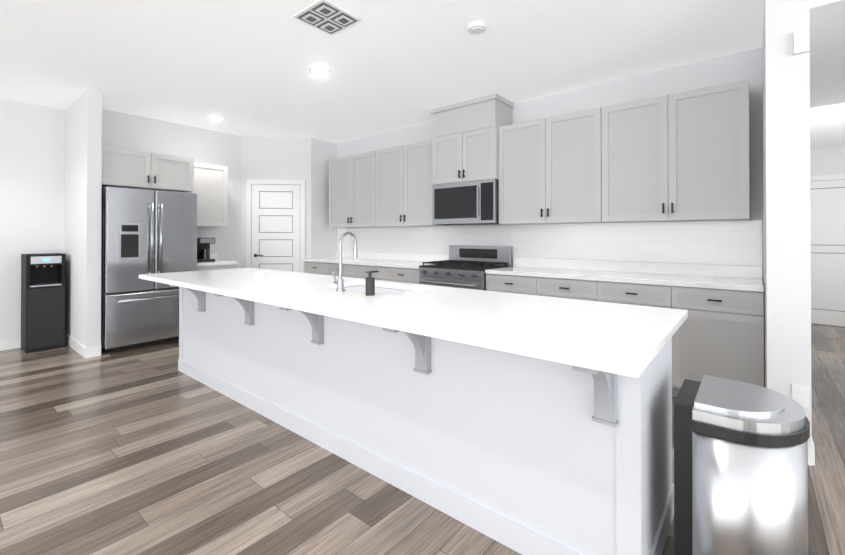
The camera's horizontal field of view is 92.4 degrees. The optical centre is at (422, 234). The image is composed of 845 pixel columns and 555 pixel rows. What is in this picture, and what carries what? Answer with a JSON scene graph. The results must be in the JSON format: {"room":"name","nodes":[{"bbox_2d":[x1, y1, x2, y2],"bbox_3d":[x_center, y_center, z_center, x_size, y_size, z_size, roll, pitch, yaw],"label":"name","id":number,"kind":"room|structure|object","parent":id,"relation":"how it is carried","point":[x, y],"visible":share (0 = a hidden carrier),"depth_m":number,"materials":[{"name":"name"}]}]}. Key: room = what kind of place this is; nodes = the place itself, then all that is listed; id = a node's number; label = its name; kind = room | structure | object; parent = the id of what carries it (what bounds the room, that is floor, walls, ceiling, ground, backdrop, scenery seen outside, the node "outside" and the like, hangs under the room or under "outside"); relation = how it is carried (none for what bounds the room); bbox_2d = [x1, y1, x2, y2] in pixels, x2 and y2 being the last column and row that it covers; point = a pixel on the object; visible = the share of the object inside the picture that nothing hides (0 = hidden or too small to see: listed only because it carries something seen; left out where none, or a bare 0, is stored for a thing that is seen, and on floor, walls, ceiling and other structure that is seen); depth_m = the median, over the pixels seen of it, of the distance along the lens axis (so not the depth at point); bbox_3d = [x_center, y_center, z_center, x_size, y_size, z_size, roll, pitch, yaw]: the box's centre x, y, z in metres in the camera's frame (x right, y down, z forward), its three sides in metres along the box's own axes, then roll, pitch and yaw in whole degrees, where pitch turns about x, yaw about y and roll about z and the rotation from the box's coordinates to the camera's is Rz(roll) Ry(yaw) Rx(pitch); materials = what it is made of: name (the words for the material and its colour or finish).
{"room":"kitchen","nodes":[
{"label":"kitchen","id":0,"kind":"room"},
{"bbox_2d":[0,98,64,340],"bbox_3d":[-5.978,-0.116,2.861,0.120,2.760,5.460,0,0,39],"label":"wall","id":1,"kind":"structure","parent":0,"point":[32,178],"depth_m":4.58,"materials":[{"name":"white paint"}]},
{"bbox_2d":[0,338,20,350],"bbox_3d":[-5.927,1.211,2.812,0.012,0.105,5.220,0,0,39],"label":"baseboard","id":2,"kind":"structure","parent":1,"relation":"attached to","point":[13,343],"depth_m":4.48,"materials":[{"name":"white wood"}]},
{"bbox_2d":[64,89,101,347],"bbox_3d":[-3.825,-0.107,4.549,1.070,2.760,0.120,0,0,39],"label":"wall","id":3,"kind":"structure","parent":0,"point":[83,164],"depth_m":4.25,"materials":[{"name":"white paint"}]},
{"bbox_2d":[65,333,87,357],"bbox_3d":[-3.851,1.220,4.478,1.052,0.105,0.012,0,0,39],"label":"baseboard","id":4,"kind":"structure","parent":3,"relation":"attached to","point":[81,349],"depth_m":4.38,"materials":[{"name":"white wood"}]},
{"bbox_2d":[102,109,240,267],"bbox_3d":[-2.931,-0.100,5.949,0.120,2.760,3.180,0,0,39],"label":"wall","id":5,"kind":"structure","parent":0,"point":[151,135],"depth_m":5.63,"materials":[{"name":"white paint"}]},
{"bbox_2d":[102,146,197,193],"bbox_3d":[-3.355,-0.731,4.848,0.620,0.410,0.925,0,0,39],"label":"upper cabinet","id":6,"kind":"object","parent":5,"relation":"attached to","point":[125,168],"depth_m":4.62,"materials":[{"name":"grey wood"}]},
{"bbox_2d":[197,163,227,226],"bbox_3d":[-2.994,-0.518,5.499,0.350,0.830,0.540,0,0,39],"label":"upper cabinet","id":7,"kind":"object","parent":5,"relation":"attached to","point":[206,183],"depth_m":5.45,"materials":[{"name":"grey wood"}]},
{"bbox_2d":[210,254,217,257],"bbox_3d":[-3.117,0.318,5.604,0.022,0.100,0.546,0,0,39],"label":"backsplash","id":8,"kind":"structure","parent":5,"relation":"attached to","point":[211,255],"depth_m":5.77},
{"bbox_2d":[241,136,336,267],"bbox_3d":[-2.060,-0.098,6.341,0.730,2.760,1.230,0,0,39],"label":"wall","id":9,"kind":"structure","parent":0,"point":[306,159],"depth_m":6.19,"materials":[{"name":"white paint"}]},
{"bbox_2d":[246,179,304,272],"bbox_3d":[-2.217,0.228,6.130,0.629,2.106,0.629,0,0,39],"label":"pantry door","id":10,"kind":"structure","parent":9,"relation":"in","point":[275,224],"depth_m":6.13,"materials":[{"name":"white wood"}]},
{"bbox_2d":[0,0,763,142],"bbox_3d":[-0.882,-1.557,0.749,10.750,0.100,8.700,0,0,39],"label":"ceiling","id":11,"kind":"structure","parent":0,"point":[241,67],"depth_m":3.35,"materials":[{"name":"white paint"}]},
{"bbox_2d":[208,115,224,119],"bbox_3d":[-2.624,-1.480,5.162,0.200,0.008,0.200,0,0,39],"label":"recessed light","id":12,"kind":"object","parent":11,"relation":"in","point":[213,117],"visible":0.92,"depth_m":5.13,"materials":[{"name":"white"}]},
{"bbox_2d":[309,66,330,75],"bbox_3d":[-0.938,-1.488,3.702,0.200,0.008,0.200,0,0,39],"label":"recessed light","id":13,"kind":"object","parent":11,"relation":"in","point":[319,71],"visible":1,"depth_m":3.70,"materials":[{"name":"white"}]},
{"bbox_2d":[293,0,361,35],"bbox_3d":[-0.656,-1.487,2.799,0.330,0.018,0.330,0,0,39],"label":"ceiling vent","id":14,"kind":"object","parent":11,"relation":"in","point":[328,17],"visible":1,"depth_m":2.77,"materials":[{"name":"white metal"}]},
{"bbox_2d":[468,21,484,33],"bbox_3d":[0.389,-1.476,2.907,0.124,0.040,0.124,0,0,39],"label":"smoke detector","id":15,"kind":"object","parent":11,"relation":"attached to","point":[476,27],"visible":1,"depth_m":2.87,"materials":[{"name":"white plastic"}]},
{"bbox_2d":[0,324,844,554],"bbox_3d":[0.303,1.301,2.220,11.300,0.080,13.000,0,0,39],"label":"floor","id":16,"kind":"structure","parent":0,"point":[150,449],"depth_m":2.11,"materials":[{"name":"brown wood"}]},
{"bbox_2d":[21,253,65,352],"bbox_3d":[-4.262,0.748,4.553,0.371,1.050,0.320,0,0,39],"label":"water dispenser","id":17,"kind":"object","parent":16,"relation":"on","point":[43,277],"visible":1,"depth_m":4.45,"materials":[{"name":"black plastic"}]},
{"bbox_2d":[101,186,196,352],"bbox_3d":[-3.263,0.386,4.777,0.748,1.775,0.900,0,0,39],"label":"fridge","id":18,"kind":"object","parent":16,"relation":"on","point":[146,231],"visible":0.83,"depth_m":4.49,"materials":[{"name":"silver metal"}]},
{"bbox_2d":[197,266,236,270],"bbox_3d":[-2.889,0.841,5.408,0.620,0.872,0.536,0,0,39],"label":"base cabinet","id":19,"kind":"object","parent":16,"relation":"on","point":[199,268],"depth_m":5.18,"materials":[{"name":"grey wood"}]},
{"bbox_2d":[197,258,237,265],"bbox_3d":[-2.880,0.385,5.409,0.635,0.037,0.546,0,0,39],"label":"countertop","id":20,"kind":"structure","parent":19,"relation":"on","point":[217,262],"depth_m":5.25,"materials":[{"name":"white stone"}]},
{"bbox_2d":[197,238,214,261],"bbox_3d":[-2.925,0.206,5.412,0.243,0.319,0.200,0,0,39],"label":"coffee maker","id":21,"kind":"object","parent":20,"relation":"on","point":[203,249],"visible":0.79,"depth_m":5.36,"materials":[{"name":"black plastic"}]},
{"bbox_2d":[304,263,358,277],"bbox_3d":[-1.121,0.844,5.958,1.196,0.872,0.620,0,0,39],"label":"base cabinet","id":22,"kind":"object","parent":16,"relation":"on","point":[348,269],"depth_m":5.69,"materials":[{"name":"grey wood"}]},
{"bbox_2d":[359,267,418,283],"bbox_3d":[-0.287,0.840,5.275,1.195,0.872,0.620,0,0,39],"label":"base cabinet","id":23,"kind":"object","parent":16,"relation":"on","point":[395,274],"depth_m":4.94,"materials":[{"name":"grey wood"}]},
{"bbox_2d":[303,259,430,270],"bbox_3d":[-0.710,0.386,5.612,2.274,0.037,0.638,0,0,39],"label":"countertop","id":24,"kind":"structure","parent":23,"relation":"on","point":[358,262],"depth_m":5.44,"materials":[{"name":"white stone"}]},
{"bbox_2d":[149,280,675,554],"bbox_3d":[-0.630,0.827,2.732,3.874,0.874,0.947,0,0,39],"label":"kitchen island","id":25,"kind":"object","parent":16,"relation":"on","point":[524,424],"depth_m":1.77,"materials":[{"name":"white"}]},
{"bbox_2d":[139,268,686,379],"bbox_3d":[-0.650,0.371,2.727,3.990,0.035,1.030,0,0,39],"label":"island countertop","id":26,"kind":"structure","parent":25,"relation":"on","point":[613,339],"depth_m":1.76,"materials":[{"name":"white stone"}]},
{"bbox_2d":[331,232,358,291],"bbox_3d":[-0.491,0.167,2.557,0.104,0.369,0.162,0,0,39],"label":"faucet","id":27,"kind":"object","parent":26,"relation":"on","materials":[{"name":"silver metal"}]},
{"bbox_2d":[363,271,378,295],"bbox_3d":[-0.291,0.282,2.345,0.054,0.137,0.087,0,0,39],"label":"soap dispenser","id":28,"kind":"object","parent":26,"relation":"on","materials":[{"name":"grey plastic"}]},
{"bbox_2d":[347,284,414,291],"bbox_3d":[-0.329,0.495,2.715,0.720,0.237,0.420,0,0,39],"label":"sink","id":29,"kind":"object","parent":26,"relation":"in","point":[360,286],"depth_m":2.86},
{"bbox_2d":[419,245,512,290],"bbox_3d":[0.471,0.705,4.582,0.842,1.135,0.710,0,0,39],"label":"range","id":30,"kind":"object","parent":16,"relation":"on","point":[465,266],"visible":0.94,"depth_m":4.52,"materials":[{"name":"silver metal"}]},
{"bbox_2d":[486,275,606,301],"bbox_3d":[1.279,0.834,3.992,1.140,0.872,0.620,0,0,39],"label":"base cabinet","id":31,"kind":"object","parent":16,"relation":"on","point":[580,289],"depth_m":3.70,"materials":[{"name":"grey wood"}]},
{"bbox_2d":[607,283,763,396],"bbox_3d":[2.070,0.830,3.344,1.139,0.872,0.620,0,0,39],"label":"base cabinet","id":32,"kind":"object","parent":16,"relation":"on","point":[722,334],"depth_m":2.94,"materials":[{"name":"grey wood"}]},
{"bbox_2d":[485,267,762,290],"bbox_3d":[1.668,0.377,3.664,2.162,0.037,0.638,0,0,39],"label":"countertop","id":33,"kind":"structure","parent":32,"relation":"on","point":[716,282],"depth_m":3.38,"materials":[{"name":"white stone"}]},
{"bbox_2d":[674,375,809,554],"bbox_3d":[1.147,0.916,1.427,0.407,0.682,0.460,0,0,39],"label":"trash can","id":34,"kind":"object","parent":16,"relation":"on","point":[740,467],"visible":1,"depth_m":1.29,"materials":[{"name":"silver metal"}]},
{"bbox_2d":[337,47,762,279],"bbox_3d":[0.489,-0.104,5.125,6.215,2.760,0.120,0,0,39],"label":"wall","id":35,"kind":"structure","parent":0,"point":[738,66],"depth_m":3.72,"materials":[{"name":"white paint"}]},
{"bbox_2d":[329,150,378,226],"bbox_3d":[-0.897,-0.620,5.957,1.080,1.040,0.350,0,0,39],"label":"upper cabinet","id":36,"kind":"object","parent":35,"relation":"attached to","point":[353,179],"depth_m":5.80,"materials":[{"name":"grey wood"}]},
{"bbox_2d":[379,140,454,226],"bbox_3d":[-0.155,-0.623,5.349,1.078,1.040,0.350,0,0,39],"label":"upper cabinet","id":37,"kind":"object","parent":35,"relation":"attached to","point":[405,189],"depth_m":5.17,"materials":[{"name":"grey wood"}]},
{"bbox_2d":[431,93,513,186],"bbox_3d":[0.576,-1.036,4.720,0.850,0.898,0.400,0,0,39],"label":"upper cabinet","id":38,"kind":"object","parent":35,"relation":"attached to","point":[465,142],"depth_m":4.53,"materials":[{"name":"grey wood"}]},
{"bbox_2d":[432,179,498,224],"bbox_3d":[0.558,-0.348,4.694,0.838,0.470,0.453,0,0,39],"label":"microwave","id":39,"kind":"object","parent":38,"relation":"attached to","point":[470,203],"visible":0.9,"depth_m":4.50,"materials":[{"name":"silver metal"}]},
{"bbox_2d":[335,251,761,278],"bbox_3d":[0.653,0.314,4.894,5.292,0.100,0.022,0,0,39],"label":"backsplash","id":40,"kind":"structure","parent":35,"relation":"attached to","point":[732,270],"depth_m":3.90,"materials":[{"name":"white tile"}]},
{"bbox_2d":[495,105,610,226],"bbox_3d":[1.349,-0.630,4.117,1.103,1.040,0.350,0,0,39],"label":"upper cabinet","id":41,"kind":"object","parent":35,"relation":"attached to","point":[555,171],"depth_m":3.94,"materials":[{"name":"grey wood"}]},
{"bbox_2d":[611,79,750,222],"bbox_3d":[2.110,-0.633,3.493,1.105,1.040,0.350,0,0,39],"label":"upper cabinet","id":42,"kind":"object","parent":35,"relation":"attached to","point":[655,169],"depth_m":3.28,"materials":[{"name":"grey wood"}]},
{"bbox_2d":[762,0,811,445],"bbox_3d":[2.419,-0.117,2.723,0.185,2.760,1.150,0,0,39],"label":"wall","id":43,"kind":"structure","parent":0,"point":[786,211],"depth_m":2.28,"materials":[{"name":"white paint"}]},
{"bbox_2d":[792,384,808,407],"bbox_3d":[2.088,0.893,2.240,0.070,0.115,0.007,0,0,39],"label":"outlet","id":44,"kind":"object","parent":43,"relation":"attached to","point":[800,394],"visible":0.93,"depth_m":2.23,"materials":[{"name":"white plastic"}]},
{"bbox_2d":[794,29,808,54],"bbox_3d":[2.089,-1.059,2.235,0.060,0.120,0.029,0,0,39],"label":"sensor","id":45,"kind":"object","parent":43,"relation":"attached to","point":[801,41],"visible":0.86,"depth_m":2.22,"materials":[{"name":"white plastic"}]},
{"bbox_2d":[808,439,814,465],"bbox_3d":[3.697,1.218,4.118,0.015,0.105,4.962,0,0,39],"label":"baseboard","id":46,"kind":"structure","parent":43,"relation":"attached to","point":[811,449],"depth_m":2.21,"materials":[{"name":"white wood"}]},
{"bbox_2d":[810,146,844,175],"bbox_3d":[5.759,0.029,5.719,1.425,2.500,0.120,0,0,39],"label":"wall","id":47,"kind":"structure","parent":0,"point":[828,161],"depth_m":5.70,"materials":[{"name":"white paint"}]},
{"bbox_2d":[810,174,844,326],"bbox_3d":[5.672,0.225,5.671,0.962,2.106,0.060,0,0,39],"label":"hall door","id":48,"kind":"structure","parent":47,"relation":"in","point":[827,197],"depth_m":5.68,"materials":[{"name":"white wood"}]},
{"bbox_2d":[810,0,844,148],"bbox_3d":[5.284,-1.416,2.936,3.985,0.360,5.100,0,0,39],"label":"ceiling","id":49,"kind":"structure","parent":0,"point":[827,73],"depth_m":3.11,"materials":[{"name":"white paint"}]}
]}

